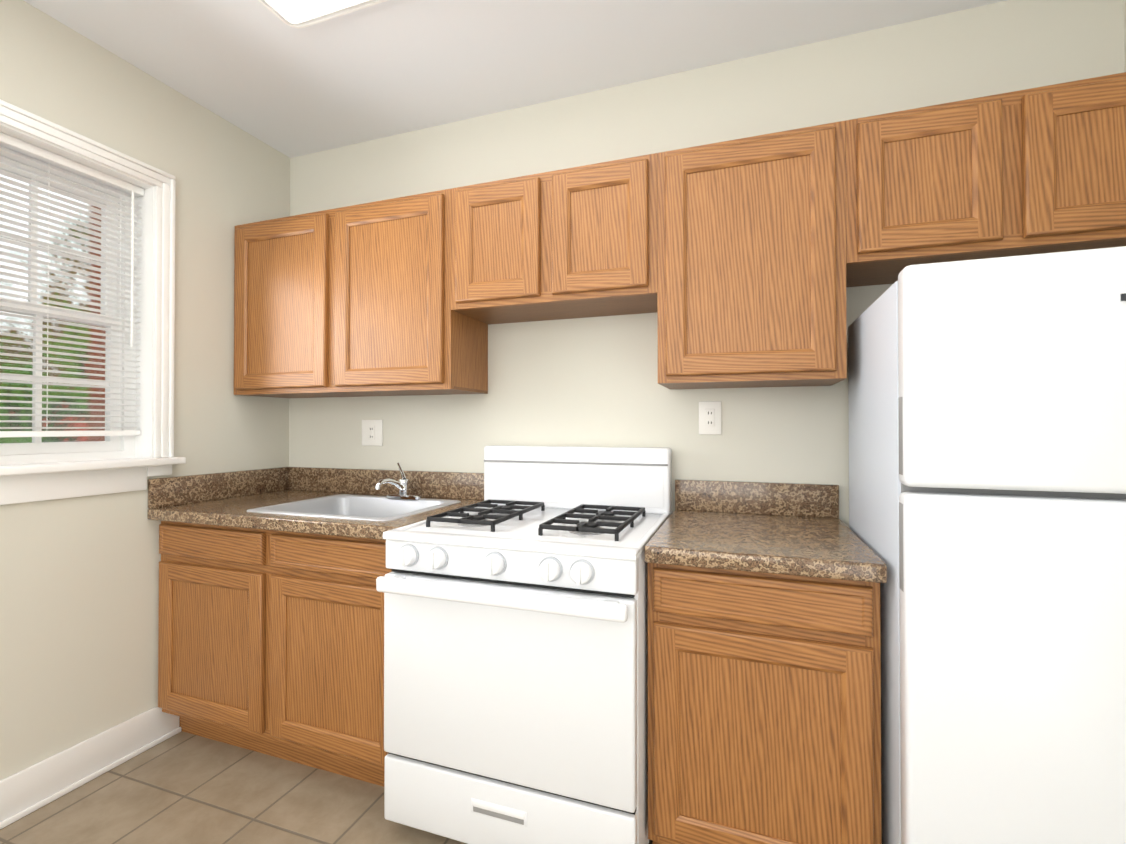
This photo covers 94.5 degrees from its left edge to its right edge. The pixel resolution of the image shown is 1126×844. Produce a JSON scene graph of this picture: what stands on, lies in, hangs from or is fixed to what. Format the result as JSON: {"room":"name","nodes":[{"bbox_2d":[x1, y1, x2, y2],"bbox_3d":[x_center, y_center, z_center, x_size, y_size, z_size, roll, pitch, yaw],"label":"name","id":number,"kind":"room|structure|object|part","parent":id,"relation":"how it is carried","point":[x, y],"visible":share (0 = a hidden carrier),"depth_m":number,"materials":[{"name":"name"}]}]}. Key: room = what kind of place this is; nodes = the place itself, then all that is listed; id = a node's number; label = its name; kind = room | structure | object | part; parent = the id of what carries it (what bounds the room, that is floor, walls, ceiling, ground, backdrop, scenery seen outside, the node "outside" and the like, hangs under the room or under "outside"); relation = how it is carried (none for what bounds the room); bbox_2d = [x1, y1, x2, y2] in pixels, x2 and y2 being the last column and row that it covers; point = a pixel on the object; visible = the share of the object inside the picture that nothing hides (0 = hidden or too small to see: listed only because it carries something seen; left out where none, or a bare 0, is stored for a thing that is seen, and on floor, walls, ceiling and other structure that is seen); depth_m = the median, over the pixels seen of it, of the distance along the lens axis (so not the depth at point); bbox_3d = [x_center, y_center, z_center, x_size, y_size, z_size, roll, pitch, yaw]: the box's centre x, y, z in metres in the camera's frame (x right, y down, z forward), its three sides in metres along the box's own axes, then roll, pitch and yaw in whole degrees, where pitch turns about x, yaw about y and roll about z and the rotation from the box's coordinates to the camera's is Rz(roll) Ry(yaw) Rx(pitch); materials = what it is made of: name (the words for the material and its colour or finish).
{"room":"kitchen","nodes":[
{"label":"kitchen","id":0,"kind":"room"},
{"bbox_2d":[0,0,289,780],"bbox_3d":[-2.095,-0.057,0.914,0.220,2.790,3.700,0,-1,19],"label":"wall","id":1,"kind":"structure","parent":0,"point":[79,599],"depth_m":1.92,"materials":[{"name":"paint"}]},
{"bbox_2d":[0,706,180,828],"bbox_3d":[-2.064,1.166,0.618,0.026,0.140,3.140,0,-1,19],"label":"baseboard","id":2,"kind":"structure","parent":1,"relation":"attached to","point":[30,789],"depth_m":1.78,"materials":[{"name":"white wood"}]},
{"bbox_2d":[0,99,185,504],"bbox_3d":[-1.765,-0.365,1.774,0.280,1.245,0.760,0,-1,19],"label":"window","id":3,"kind":"structure","parent":1,"relation":"in","point":[37,469],"depth_m":1.96,"materials":[{"name":"white wood"}]},
{"bbox_3d":[-1.821,-0.384,1.794,0.035,0.911,0.419,0,-1,19],"label":"glass","id":4,"kind":"part","parent":3,"relation":"part of","materials":[{"name":"clear glass"}]},
{"bbox_2d":[0,132,143,437],"bbox_3d":[-1.748,-0.433,1.769,0.049,0.967,0.573,0,-1,19],"label":"window blinds","id":5,"kind":"object","parent":3,"relation":"attached to","point":[26,148],"visible":1,"depth_m":1.82,"materials":[{"name":"white plastic"}]},
{"bbox_2d":[0,731,652,843],"bbox_3d":[-0.457,1.293,0.332,3.550,0.120,4.000,0,-1,19],"label":"floor","id":6,"kind":"structure","parent":0,"point":[181,787],"depth_m":1.68,"materials":[{"name":"tile"}]},
{"bbox_2d":[147,463,483,786],"bbox_3d":[-0.954,0.714,2.117,1.134,1.068,0.659,0,-1,19],"label":"base cabinet","id":7,"kind":"object","parent":6,"relation":"on","point":[271,624],"visible":0.83,"depth_m":1.87,"materials":[{"name":"brown wood"}]},
{"bbox_2d":[147,467,483,539],"bbox_3d":[-0.954,0.298,2.120,1.134,0.156,0.659,0,-1,19],"label":"countertop","id":8,"kind":"structure","parent":7,"relation":"on","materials":[{"name":"stone"}]},
{"bbox_2d":[375,463,421,499],"bbox_3d":[-0.714,0.256,2.200,0.170,0.151,0.230,0,-1,19],"label":"faucet","id":9,"kind":"object","parent":8,"relation":"on","point":[402,484],"depth_m":2.24,"materials":[{"name":"silver metal"}]},
{"bbox_2d":[247,494,460,520],"bbox_3d":[-0.808,0.411,2.066,0.650,0.161,0.500,0,-1,19],"label":"basin","id":10,"kind":"object","parent":7,"relation":"in","point":[390,507],"depth_m":2.23,"materials":[{"name":"white ceramic"}]},
{"bbox_2d":[376,445,672,843],"bbox_3d":[-0.070,0.670,1.743,0.768,1.150,0.766,0,-1,19],"label":"gas range","id":11,"kind":"object","parent":6,"relation":"on","point":[516,656],"visible":1,"depth_m":1.44,"materials":[{"name":"white metal"}]},
{"bbox_2d":[644,479,886,843],"bbox_3d":[0.584,0.730,1.581,0.556,1.028,0.659,0,-1,19],"label":"base cabinet","id":12,"kind":"object","parent":6,"relation":"on","point":[764,691],"visible":1,"depth_m":1.32,"materials":[{"name":"brown wood"}]},
{"bbox_2d":[644,479,886,582],"bbox_3d":[0.584,0.294,1.585,0.556,0.156,0.659,0,-1,19],"label":"countertop","id":13,"kind":"structure","parent":12,"relation":"on","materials":[{"name":"stone"}]},
{"bbox_2d":[848,246,1125,843],"bbox_3d":[1.165,0.440,1.282,0.712,1.578,0.651,0,-1,19],"label":"refrigerator","id":14,"kind":"object","parent":6,"relation":"on","point":[987,459],"visible":1,"depth_m":1.04,"materials":[{"name":"white metal"}]},
{"bbox_2d":[23,0,1005,157],"bbox_3d":[-0.457,-1.417,0.354,3.550,0.120,4.000,0,-1,19],"label":"ceiling","id":15,"kind":"structure","parent":0,"point":[257,69],"depth_m":1.87,"materials":[{"name":"paint"}]},
{"bbox_2d":[258,0,387,27],"bbox_3d":[-0.389,-1.320,1.384,1.220,0.056,0.350,0,-1,19],"label":"ceiling light","id":16,"kind":"object","parent":15,"relation":"attached to","point":[298,13],"visible":1,"depth_m":1.63,"materials":[{"name":"white plastic"}]},
{"bbox_2d":[289,0,1123,527],"bbox_3d":[0.177,-0.046,2.161,3.550,2.790,0.150,0,-1,19],"label":"wall","id":17,"kind":"structure","parent":0,"point":[593,382],"depth_m":2.03,"materials":[{"name":"paint"}]},
{"bbox_2d":[234,187,489,397],"bbox_3d":[-0.891,-0.510,2.283,1.150,0.750,0.324,0,-1,19],"label":"upper cabinet","id":18,"kind":"object","parent":17,"relation":"attached to","point":[360,299],"depth_m":2.11,"materials":[{"name":"brown wood"}]},
{"bbox_2d":[362,420,382,445],"bbox_3d":[-0.900,0.051,2.451,0.118,0.122,0.010,0,-1,19],"label":"electrical outlet","id":19,"kind":"object","parent":17,"relation":"attached to","point":[372,432],"visible":1,"depth_m":2.45,"materials":[{"name":"white plastic"}]},
{"bbox_2d":[458,153,661,323],"bbox_3d":[-0.011,-0.662,1.978,0.778,0.450,0.324,0,-1,19],"label":"upper cabinet","id":20,"kind":"object","parent":17,"relation":"attached to","point":[581,241],"depth_m":1.83,"materials":[{"name":"brown wood"}]},
{"bbox_2d":[699,401,720,434],"bbox_3d":[0.550,-0.015,1.946,0.082,0.124,0.010,0,-1,19],"label":"electrical outlet","id":21,"kind":"object","parent":17,"relation":"attached to","point":[709,417],"visible":1,"depth_m":1.94,"materials":[{"name":"white plastic"}]},
{"bbox_2d":[642,117,865,388],"bbox_3d":[0.619,-0.514,1.757,0.620,0.750,0.324,0,-1,19],"label":"upper cabinet","id":22,"kind":"object","parent":17,"relation":"attached to","point":[744,262],"depth_m":1.60,"materials":[{"name":"brown wood"}]},
{"bbox_2d":[866,72,1125,285],"bbox_3d":[1.256,-0.686,1.536,0.792,0.410,0.324,0,-1,19],"label":"upper cabinet","id":23,"kind":"object","parent":17,"relation":"attached to","point":[1039,170],"depth_m":1.40,"materials":[{"name":"brown wood"}]},
{"bbox_2d":[1123,0,1125,71],"bbox_3d":[1.148,-0.066,-0.216,0.150,2.790,3.700,0,-1,19],"label":"wall","id":24,"kind":"structure","parent":0,"point":[1124,9],"depth_m":1.56,"materials":[{"name":"paint"}]},
{"label":"outside","id":25,"kind":"structure","parent":0,"visible":0},
{"bbox_2d":[0,174,105,442],"bbox_3d":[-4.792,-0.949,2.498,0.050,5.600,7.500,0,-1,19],"label":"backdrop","id":26,"kind":"structure","parent":25,"point":[56,439],"depth_m":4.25,"materials":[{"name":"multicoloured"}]}
]}

